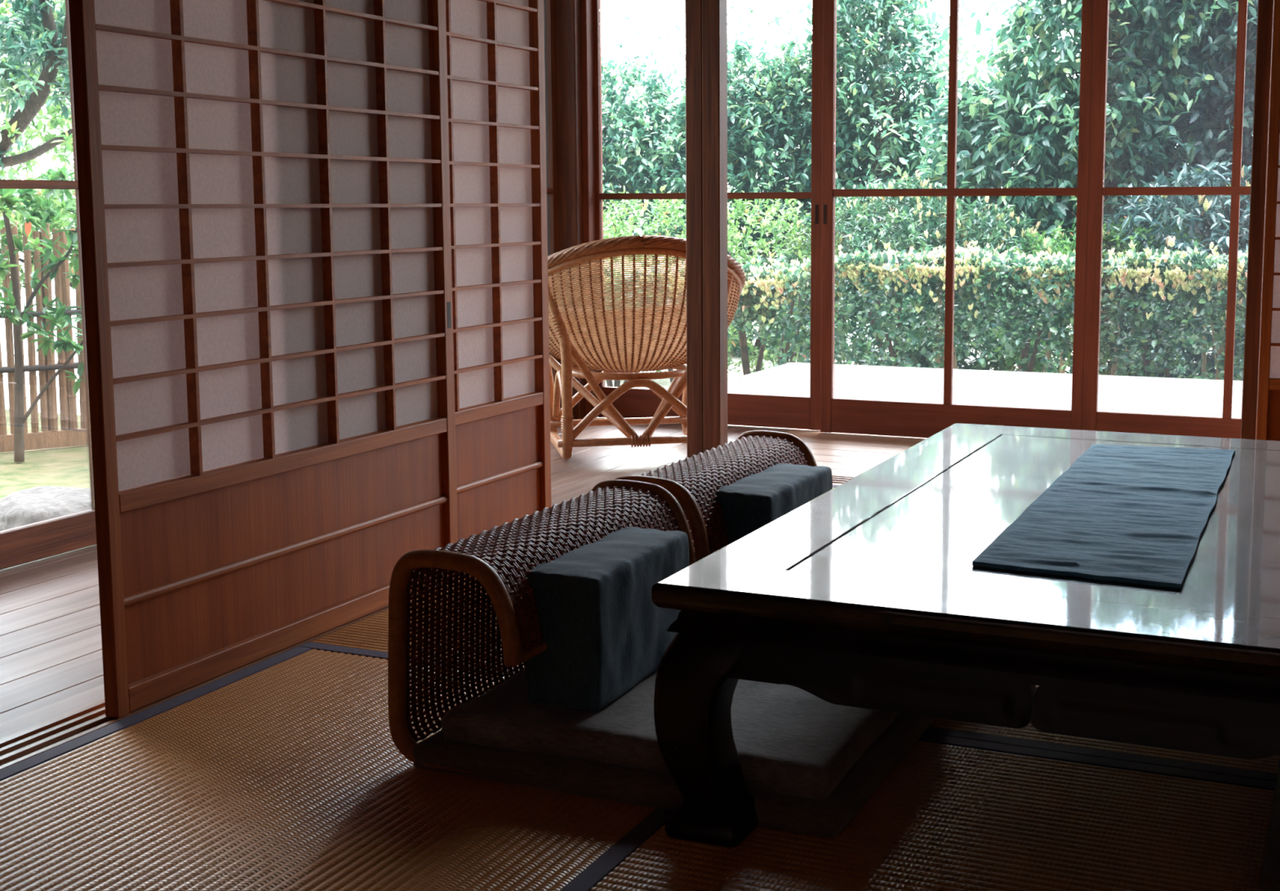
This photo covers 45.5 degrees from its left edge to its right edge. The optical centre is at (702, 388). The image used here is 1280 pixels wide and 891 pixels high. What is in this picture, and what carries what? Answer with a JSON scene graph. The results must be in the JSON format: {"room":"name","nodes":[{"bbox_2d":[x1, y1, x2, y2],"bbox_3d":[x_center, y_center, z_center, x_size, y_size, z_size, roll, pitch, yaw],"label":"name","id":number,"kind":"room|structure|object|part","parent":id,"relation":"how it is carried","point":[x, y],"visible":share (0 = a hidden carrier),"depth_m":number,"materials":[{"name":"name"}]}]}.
{"room":"traditional dwelling","nodes":[
{"label":"traditional dwelling","id":0,"kind":"room"},
{"bbox_2d":[0,408,90,500],"bbox_3d":[-6.992,0.649,5.281,11.050,0.052,9.895,3,8,23],"label":"ground","id":1,"kind":"structure","parent":0,"point":[64,466],"depth_m":7.42,"materials":[{"name":"green plant"}]},
{"bbox_2d":[0,117,84,462],"bbox_3d":[-3.317,-0.522,7.526,1.135,1.769,0.871,-5,8,-33],"label":"tree","id":2,"kind":"object","parent":1,"relation":"on","point":[7,201],"visible":0.76,"depth_m":7.45,"materials":[{"name":"green plant"}]},
{"bbox_2d":[0,485,90,530],"bbox_3d":[-2.428,0.494,5.795,0.694,0.219,0.704,-2,7,-16],"label":"rock","id":3,"kind":"object","parent":1,"relation":"on","point":[38,504],"visible":0.25,"depth_m":5.63,"materials":[{"name":"grey stone"}]},
{"bbox_2d":[0,417,927,738],"bbox_3d":[0.536,0.561,2.297,4.926,0.041,6.004,3,8,23],"label":"floor","id":4,"kind":"structure","parent":0,"point":[51,657],"depth_m":3.24,"materials":[{"name":"brown wood"}]},
{"bbox_2d":[555,0,585,419],"bbox_3d":[-0.488,-1.078,5.682,0.105,2.404,0.125,3,8,23],"label":"pillar","id":5,"kind":"structure","parent":4,"relation":"on","point":[567,12],"depth_m":5.64,"materials":[{"name":"brown wood"}]},
{"bbox_2d":[580,0,598,417],"bbox_3d":[-0.418,-0.781,5.712,0.024,1.800,0.080,3,8,23],"label":"door frame","id":6,"kind":"structure","parent":5,"relation":"attached to","point":[586,6],"depth_m":5.67,"materials":[{"name":"brown wood"}]},
{"bbox_2d":[547,235,745,459],"bbox_3d":[-0.238,-0.153,5.038,0.768,0.715,0.689,-2,7,-14],"label":"rattan armchair","id":7,"kind":"object","parent":4,"relation":"on","point":[621,344],"visible":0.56,"depth_m":4.80,"materials":[{"name":"brown wicker"}]},
{"bbox_2d":[0,315,1212,415],"bbox_3d":[9.034,-1.200,20.778,28.000,0.150,34.700,3,8,23],"label":"ground","id":8,"kind":"structure","parent":0,"point":[665,383],"depth_m":11.91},
{"bbox_2d":[0,0,71,169],"bbox_3d":[-5.095,-1.938,11.237,4.173,3.726,2.310,0,7,5],"label":"tree","id":9,"kind":"object","parent":8,"relation":"on","point":[50,41],"visible":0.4,"depth_m":10.73,"materials":[{"name":"green plant"}]},
{"bbox_2d":[0,0,75,245],"bbox_3d":[-4.641,-2.560,14.427,6.320,4.198,2.846,-2,7,-14],"label":"tree","id":10,"kind":"object","parent":8,"relation":"on","point":[55,119],"visible":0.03,"depth_m":13.77,"materials":[{"name":"green plant"}]},
{"bbox_2d":[0,161,76,296],"bbox_3d":[-3.379,-0.677,9.646,3.638,1.590,1.360,-4,8,-26],"label":"shrub","id":11,"kind":"object","parent":8,"relation":"on","point":[20,217],"visible":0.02,"depth_m":9.13,"materials":[{"name":"green plant"}]},
{"bbox_2d":[0,221,88,452],"bbox_3d":[-3.026,-0.320,8.188,3.600,1.205,0.092,-5,8,-34],"label":"bamboo fence","id":12,"kind":"object","parent":8,"relation":"on","point":[69,434],"visible":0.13,"depth_m":7.92,"materials":[{"name":"brown wood"}]},
{"bbox_3d":[-2.981,-0.153,8.277,3.450,0.037,0.027,-5,8,-34],"label":"rail","id":13,"kind":"part","parent":12,"relation":"part of","materials":[{"name":"grey wood"}]},
{"bbox_3d":[-2.946,-0.425,8.191,3.450,0.037,0.027,-5,8,-34],"label":"rail","id":14,"kind":"part","parent":12,"relation":"part of","materials":[{"name":"grey wood"}]},
{"bbox_3d":[-2.945,-0.147,8.225,3.450,0.037,0.027,-5,8,-34],"label":"rail","id":15,"kind":"part","parent":12,"relation":"part of","materials":[{"name":"grey wood"}]},
{"bbox_3d":[-3.024,0.234,8.255,3.600,0.088,0.040,-5,8,-34],"label":"board","id":16,"kind":"part","parent":12,"relation":"part of","materials":[{"name":"brown wood"}]},
{"bbox_2d":[600,0,747,266],"bbox_3d":[-1.052,-1.853,13.656,3.246,3.297,2.280,3,8,27],"label":"evergreen tree","id":17,"kind":"object","parent":8,"relation":"on","point":[619,174],"visible":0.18,"depth_m":13.12,"materials":[{"name":"green plant"}]},
{"bbox_2d":[603,254,839,386],"bbox_3d":[-0.070,-0.347,9.351,1.727,0.978,0.979,3,8,23],"label":"hedge","id":18,"kind":"object","parent":8,"relation":"on","point":[775,285],"visible":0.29,"depth_m":8.80,"materials":[{"name":"green plant"}]},
{"bbox_3d":[-0.458,-0.229,9.496,0.299,0.711,0.152,2,7,16],"label":"stem","id":19,"kind":"part","parent":18,"relation":"part of","materials":[{"name":"brown plant"}]},
{"bbox_3d":[-0.156,-0.294,9.657,0.420,0.798,0.121,5,8,34],"label":"stem","id":20,"kind":"part","parent":18,"relation":"part of","materials":[{"name":"brown plant"}]},
{"bbox_3d":[0.346,-0.255,9.490,0.271,0.749,0.069,0,7,5],"label":"stem","id":21,"kind":"part","parent":18,"relation":"part of","materials":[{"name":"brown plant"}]},
{"bbox_3d":[0.510,-0.233,9.122,0.165,0.798,0.099,0,7,5],"label":"stem","id":22,"kind":"part","parent":18,"relation":"part of","materials":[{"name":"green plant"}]},
{"bbox_2d":[603,185,850,376],"bbox_3d":[-0.461,-0.743,10.975,3.395,1.424,1.422,3,8,23],"label":"shrub","id":23,"kind":"object","parent":8,"relation":"on","point":[771,211],"visible":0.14,"depth_m":10.55,"materials":[{"name":"green plant"}]},
{"bbox_2d":[602,0,890,359],"bbox_3d":[0.446,-1.849,12.793,2.727,3.462,2.342,0,7,4],"label":"evergreen tree","id":24,"kind":"object","parent":8,"relation":"on","point":[749,154],"visible":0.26,"depth_m":12.34,"materials":[{"name":"green plant"}]},
{"bbox_2d":[737,0,1011,351],"bbox_3d":[1.615,-2.235,12.463,2.635,4.001,2.359,-1,7,-5],"label":"evergreen tree","id":25,"kind":"object","parent":8,"relation":"on","point":[878,13],"visible":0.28,"depth_m":12.06,"materials":[{"name":"green plant"}]},
{"bbox_2d":[777,170,1057,370],"bbox_3d":[1.456,-0.702,10.195,1.968,1.488,1.426,3,8,23],"label":"shrub","id":26,"kind":"object","parent":8,"relation":"on","point":[967,224],"visible":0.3,"depth_m":9.90,"materials":[{"name":"green plant"}]},
{"bbox_2d":[727,362,1243,417],"bbox_3d":[2.754,0.335,5.896,5.990,0.420,2.332,3,8,23],"label":"patio","id":27,"kind":"structure","parent":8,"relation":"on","point":[1119,393],"depth_m":6.96,"materials":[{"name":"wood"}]},
{"bbox_2d":[791,235,1278,380],"bbox_3d":[2.806,-0.270,8.164,4.658,1.091,0.990,3,8,23],"label":"hedge","id":28,"kind":"object","parent":8,"relation":"on","point":[1166,273],"visible":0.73,"depth_m":8.23,"materials":[{"name":"green plant"}]},
{"bbox_3d":[1.042,-0.202,8.879,0.253,0.787,0.061,3,8,23],"label":"stem","id":29,"kind":"part","parent":28,"relation":"part of","materials":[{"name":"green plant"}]},
{"bbox_3d":[1.361,-0.160,8.696,0.251,0.749,0.098,0,7,0],"label":"stem","id":30,"kind":"part","parent":28,"relation":"part of","materials":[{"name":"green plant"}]},
{"bbox_3d":[1.809,-0.145,8.461,0.221,0.775,0.109,1,7,12],"label":"stem","id":31,"kind":"part","parent":28,"relation":"part of","materials":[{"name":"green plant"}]},
{"bbox_3d":[2.001,-0.118,8.477,0.229,0.717,0.182,-4,8,-30],"label":"stem","id":32,"kind":"part","parent":28,"relation":"part of","materials":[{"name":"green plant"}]},
{"bbox_3d":[2.270,-0.125,8.481,0.320,0.732,0.102,4,8,33],"label":"stem","id":33,"kind":"part","parent":28,"relation":"part of","materials":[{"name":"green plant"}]},
{"bbox_3d":[2.415,-0.107,8.167,0.147,0.765,0.237,-6,9,-40],"label":"stem","id":34,"kind":"part","parent":28,"relation":"part of","materials":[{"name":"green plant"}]},
{"bbox_3d":[2.785,-0.125,8.351,0.089,0.755,0.173,-5,8,-34],"label":"stem","id":35,"kind":"part","parent":28,"relation":"part of","materials":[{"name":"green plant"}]},
{"bbox_2d":[859,0,1257,372],"bbox_3d":[2.605,-2.118,10.556,2.959,4.197,2.288,5,8,35],"label":"evergreen tree","id":36,"kind":"object","parent":8,"relation":"on","point":[1014,112],"visible":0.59,"depth_m":10.18,"materials":[{"name":"green plant"}]},
{"bbox_2d":[980,212,1218,376],"bbox_3d":[2.438,-0.484,9.527,1.583,1.232,1.148,3,8,23],"label":"shrub","id":37,"kind":"object","parent":8,"relation":"on","point":[1064,246],"visible":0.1,"depth_m":9.36,"materials":[{"name":"green plant"}]},
{"bbox_2d":[1010,0,1279,352],"bbox_3d":[4.109,-2.005,10.310,3.974,4.024,2.359,3,8,23],"label":"evergreen tree","id":38,"kind":"object","parent":8,"relation":"on","point":[1220,152],"visible":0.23,"depth_m":10.03,"materials":[{"name":"green plant"}]},
{"bbox_2d":[1100,157,1251,379],"bbox_3d":[3.812,-0.548,9.095,3.004,1.671,1.499,2,7,21],"label":"shrub","id":39,"kind":"object","parent":8,"relation":"on","point":[1214,207],"visible":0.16,"depth_m":9.15,"materials":[{"name":"green plant"}]},
{"bbox_3d":[0.519,0.617,2.320,4.970,0.074,6.020,3,8,23],"label":"floor","id":40,"kind":"structure","parent":0,"visible":0},
{"bbox_2d":[0,572,465,769],"bbox_3d":[-1.006,0.558,2.365,0.104,0.050,4.900,3,8,23],"label":"door track","id":41,"kind":"structure","parent":40,"relation":"on","point":[19,746],"depth_m":2.39,"materials":[{"name":"brown wood"}]},
{"bbox_2d":[68,0,457,718],"bbox_3d":[-0.744,-0.402,2.777,0.029,1.755,0.996,3,8,23],"label":"door","id":42,"kind":"structure","parent":41,"relation":"on","point":[264,185],"depth_m":2.71,"materials":[{"name":"brown wood"}]},
{"bbox_3d":[-0.746,0.286,2.859,0.006,0.284,0.938,3,8,23],"label":"board panel","id":43,"kind":"part","parent":42,"relation":"part of","materials":[{"name":"brown wood"}]},
{"bbox_3d":[-0.744,0.130,2.839,0.026,0.030,0.938,3,8,23],"label":"rail","id":44,"kind":"part","parent":42,"relation":"part of","materials":[{"name":"brown wood"}]},
{"bbox_3d":[-0.743,0.448,2.877,0.026,0.040,0.938,3,8,23],"label":"rail","id":45,"kind":"part","parent":42,"relation":"part of","materials":[{"name":"brown wood"}]},
{"bbox_3d":[-0.539,-0.156,3.247,0.003,0.056,0.014,3,8,23],"label":"finger pull","id":46,"kind":"part","parent":42,"relation":"part of","materials":[{"name":"grey metal"}]},
{"bbox_2d":[339,0,551,540],"bbox_3d":[-0.585,-0.456,3.219,0.028,1.755,0.996,3,8,23],"label":"door","id":47,"kind":"structure","parent":41,"relation":"on","point":[495,48],"depth_m":3.51,"materials":[{"name":"brown wood"}]},
{"bbox_3d":[-0.584,0.076,3.281,0.026,0.030,0.938,3,8,23],"label":"rail","id":48,"kind":"part","parent":47,"relation":"part of","materials":[{"name":"brown wood"}]},
{"bbox_3d":[-0.587,0.232,3.301,0.006,0.284,0.938,3,8,23],"label":"board panel","id":49,"kind":"part","parent":47,"relation":"part of","materials":[{"name":"brown wood"}]},
{"bbox_2d":[831,474,855,484],"bbox_3d":[1.800,0.364,3.893,3.890,0.050,0.158,3,8,23],"label":"sill","id":50,"kind":"structure","parent":40,"relation":"on","point":[837,479],"depth_m":4.52,"materials":[{"name":"brown wood"}]},
{"bbox_2d":[684,0,727,457],"bbox_3d":[0.012,-0.934,4.483,0.110,2.404,0.064,3,8,23],"label":"pillar","id":51,"kind":"structure","parent":50,"relation":"on","point":[705,20],"depth_m":4.51,"materials":[{"name":"brown wood"}]},
{"bbox_2d":[1240,0,1274,439],"bbox_3d":[1.439,-0.551,3.940,0.038,1.757,0.032,3,8,23],"label":"door frame","id":52,"kind":"structure","parent":50,"relation":"on","point":[1265,7],"depth_m":3.94,"materials":[{"name":"brown wood"}]},
{"bbox_2d":[1255,0,1279,440],"bbox_3d":[1.884,-0.523,3.709,0.960,1.755,0.028,3,8,23],"label":"door","id":53,"kind":"structure","parent":50,"relation":"on","point":[1268,420],"depth_m":3.92,"materials":[{"name":"brown wood"}]},
{"bbox_3d":[1.885,0.164,3.796,0.902,0.284,0.006,3,8,23],"label":"board panel","id":54,"kind":"part","parent":53,"relation":"part of","materials":[{"name":"brown wood"}]},
{"bbox_3d":[1.883,0.009,3.775,0.902,0.030,0.026,3,8,23],"label":"rail","id":55,"kind":"part","parent":53,"relation":"part of","materials":[{"name":"brown wood"}]},
{"bbox_3d":[1.760,-1.869,4.649,4.764,0.598,0.115,3,8,23],"label":"wall","id":56,"kind":"structure","parent":0,"visible":0},
{"bbox_2d":[593,0,822,430],"bbox_3d":[0.018,-0.764,5.556,0.900,1.800,0.031,3,8,23],"label":"door","id":57,"kind":"structure","parent":56,"relation":"in","point":[789,411],"depth_m":5.52,"materials":[{"name":"brown wood"}]},
{"bbox_3d":[0.006,-0.793,5.561,0.840,1.631,0.002,3,8,23],"label":"glass pane","id":58,"kind":"part","parent":57,"relation":"part of","materials":[{"name":"clear glass"}]},
{"bbox_3d":[0.008,0.070,5.664,0.840,0.116,0.028,3,8,23],"label":"rail","id":59,"kind":"part","parent":57,"relation":"part of","materials":[{"name":"brown wood"}]},
{"bbox_3d":[0.405,-0.615,5.389,0.012,0.068,0.002,3,8,23],"label":"finger pull","id":60,"kind":"part","parent":57,"relation":"part of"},
{"bbox_2d":[820,0,1093,437],"bbox_3d":[0.844,-0.718,5.161,0.916,1.800,0.031,3,8,23],"label":"door","id":61,"kind":"structure","parent":56,"relation":"in","point":[837,415],"depth_m":5.22,"materials":[{"name":"brown wood"}]},
{"bbox_3d":[0.431,-0.609,5.339,0.012,0.068,0.002,3,8,23],"label":"finger pull","id":62,"kind":"part","parent":61,"relation":"part of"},
{"bbox_3d":[0.847,-0.749,5.158,0.840,1.626,0.002,3,8,23],"label":"glass pane","id":63,"kind":"part","parent":61,"relation":"part of","materials":[{"name":"clear glass"}]},
{"bbox_3d":[0.849,0.114,5.261,0.840,0.121,0.028,3,8,23],"label":"rail","id":64,"kind":"part","parent":61,"relation":"part of","materials":[{"name":"brown wood"}]},
{"bbox_2d":[1081,0,1250,438],"bbox_3d":[1.681,-0.677,4.800,0.908,1.800,0.030,3,8,23],"label":"door","id":65,"kind":"structure","parent":56,"relation":"in","point":[1226,426],"depth_m":4.93,"materials":[{"name":"brown wood"}]},
{"bbox_3d":[1.686,-0.708,4.796,0.827,1.626,0.002,3,8,23],"label":"glass pane","id":66,"kind":"part","parent":65,"relation":"part of","materials":[{"name":"clear glass"}]},
{"bbox_3d":[1.688,0.155,4.899,0.827,0.121,0.028,3,8,23],"label":"rail","id":67,"kind":"part","parent":65,"relation":"part of","materials":[{"name":"brown wood"}]},
{"bbox_3d":[-1.141,-1.800,4.151,0.075,0.598,3.020,3,8,23],"label":"wall","id":68,"kind":"structure","parent":0,"visible":0},
{"bbox_2d":[0,0,96,569],"bbox_3d":[-1.600,-0.482,3.272,0.030,1.800,0.752,3,8,23],"label":"door","id":69,"kind":"structure","parent":68,"relation":"in","point":[34,541],"depth_m":3.55,"materials":[{"name":"brown wood"}]},
{"bbox_3d":[-1.597,0.370,3.375,0.028,0.081,0.680,3,8,23],"label":"rail","id":70,"kind":"part","parent":69,"relation":"part of","materials":[{"name":"brown wood"}]},
{"bbox_3d":[-1.601,-0.493,3.271,0.002,1.666,0.680,3,8,23],"label":"glass pane","id":71,"kind":"part","parent":69,"relation":"part of","materials":[{"name":"clear glass"}]},
{"bbox_2d":[476,0,560,408],"bbox_3d":[-0.700,-0.734,5.332,0.030,1.800,0.752,3,8,23],"label":"door","id":72,"kind":"structure","parent":68,"relation":"in","point":[548,5],"depth_m":5.62,"materials":[{"name":"brown wood"}]},
{"bbox_3d":[0.809,0.708,1.589,3.852,0.068,4.900,3,8,23],"label":"floor","id":73,"kind":"structure","parent":0,"visible":0},
{"bbox_2d":[0,646,673,890],"bbox_3d":[-0.685,0.629,1.761,0.963,0.051,1.908,3,8,23],"label":"mat","id":74,"kind":"object","parent":73,"relation":"on","point":[286,771],"visible":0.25,"depth_m":2.06,"materials":[{"name":"wicker"}]},
{"bbox_2d":[387,479,694,773],"bbox_3d":[-0.234,0.358,2.448,0.223,0.324,0.626,3,8,23],"label":"chair","id":75,"kind":"object","parent":74,"relation":"on","point":[536,538],"visible":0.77,"depth_m":2.30,"materials":[{"name":"brown wicker"}]},
{"bbox_3d":[-0.354,0.391,2.175,0.223,0.324,0.026,3,8,23],"label":"frame","id":76,"kind":"part","parent":75,"relation":"part of","materials":[{"name":"brown wicker"}]},
{"bbox_3d":[-0.115,0.325,2.721,0.223,0.324,0.026,3,8,23],"label":"frame","id":77,"kind":"part","parent":75,"relation":"part of","materials":[{"name":"brown wicker"}]},
{"bbox_2d":[413,712,936,837],"bbox_3d":[-0.015,0.514,2.333,0.657,0.036,0.562,3,8,23],"label":"pad","id":78,"kind":"object","parent":74,"relation":"on","point":[827,817],"visible":0.23,"depth_m":2.10,"materials":[{"name":"brown fabric"}]},
{"bbox_2d":[440,668,901,799],"bbox_3d":[-0.011,0.473,2.327,0.598,0.049,0.509,3,8,23],"label":"seat cushion","id":79,"kind":"object","parent":78,"relation":"on","point":[788,740],"visible":0.5,"depth_m":2.15,"materials":[{"name":"grey fabric"}]},
{"bbox_2d":[524,526,688,711],"bbox_3d":[-0.139,0.343,2.358,0.130,0.203,0.349,3,7,22],"label":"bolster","id":80,"kind":"object","parent":79,"relation":"on","point":[604,633],"visible":0.84,"depth_m":2.22,"materials":[{"name":"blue fabric"}]},
{"bbox_2d":[298,558,1279,781],"bbox_3d":[0.325,0.491,2.878,1.918,0.051,0.958,3,8,23],"label":"mat","id":81,"kind":"object","parent":73,"relation":"on","point":[368,637],"visible":0.13,"depth_m":2.32,"materials":[{"name":"wicker"}]},
{"bbox_2d":[600,430,817,562],"bbox_3d":[0.034,0.286,3.034,0.223,0.324,0.626,3,8,24],"label":"chair","id":82,"kind":"object","parent":81,"relation":"on","point":[694,481],"visible":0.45,"depth_m":2.90,"materials":[{"name":"brown wicker"}]},
{"bbox_3d":[-0.088,0.320,2.763,0.223,0.324,0.026,3,8,24],"label":"frame","id":83,"kind":"part","parent":82,"relation":"part of","materials":[{"name":"brown wicker"}]},
{"bbox_3d":[0.157,0.253,3.306,0.223,0.324,0.026,3,8,24],"label":"frame","id":84,"kind":"part","parent":82,"relation":"part of","materials":[{"name":"brown wicker"}]},
{"bbox_2d":[651,422,1279,846],"bbox_3d":[0.681,0.348,2.453,0.963,0.334,1.544,3,8,23],"label":"table","id":85,"kind":"object","parent":81,"relation":"on","point":[868,593],"visible":0.89,"depth_m":1.89,"materials":[{"name":"brown wood"}]},
{"bbox_3d":[0.016,0.440,1.977,0.124,0.269,0.124,3,8,23],"label":"leg","id":86,"kind":"part","parent":85,"relation":"part of","materials":[{"name":"black wood"}]},
{"bbox_3d":[0.681,0.200,2.435,0.956,0.036,1.537,3,8,23],"label":"frame","id":87,"kind":"part","parent":85,"relation":"part of","materials":[{"name":"brown wood"}]},
{"bbox_3d":[0.681,0.232,2.439,0.928,0.028,1.509,3,8,23],"label":"waist moulding","id":88,"kind":"part","parent":85,"relation":"part of","materials":[{"name":"black wood"}]},
{"bbox_3d":[0.682,0.197,2.434,0.689,0.030,1.273,3,8,23],"label":"panel","id":89,"kind":"part","parent":85,"relation":"part of","materials":[{"name":"brown wood"}]},
{"bbox_2d":[972,444,1235,588],"bbox_3d":[0.682,0.174,2.445,0.284,0.011,1.114,3,8,23],"label":"table runner","id":90,"kind":"object","parent":85,"relation":"on","point":[1134,514],"visible":1,"depth_m":2.27,"materials":[{"name":"blue fabric"}]},
{"bbox_3d":[0.232,0.445,2.897,0.657,0.036,0.562,3,7,23],"label":"pad","id":91,"kind":"object","parent":81,"relation":"on","visible":0},
{"bbox_3d":[0.236,0.404,2.891,0.598,0.049,0.508,3,8,24],"label":"seat cushion","id":92,"kind":"object","parent":91,"relation":"on","visible":0},
{"bbox_2d":[713,462,832,544],"bbox_3d":[0.140,0.268,2.969,0.129,0.203,0.349,3,8,24],"label":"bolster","id":93,"kind":"object","parent":92,"relation":"on","point":[753,501],"visible":0.4,"depth_m":2.85,"materials":[{"name":"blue fabric"}]},
{"bbox_2d":[590,733,1276,890],"bbox_3d":[0.827,0.642,1.622,1.918,0.051,0.958,3,8,23],"label":"mat","id":94,"kind":"object","parent":73,"relation":"on","point":[953,813],"visible":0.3,"depth_m":1.95,"materials":[{"name":"wicker"}]}
]}

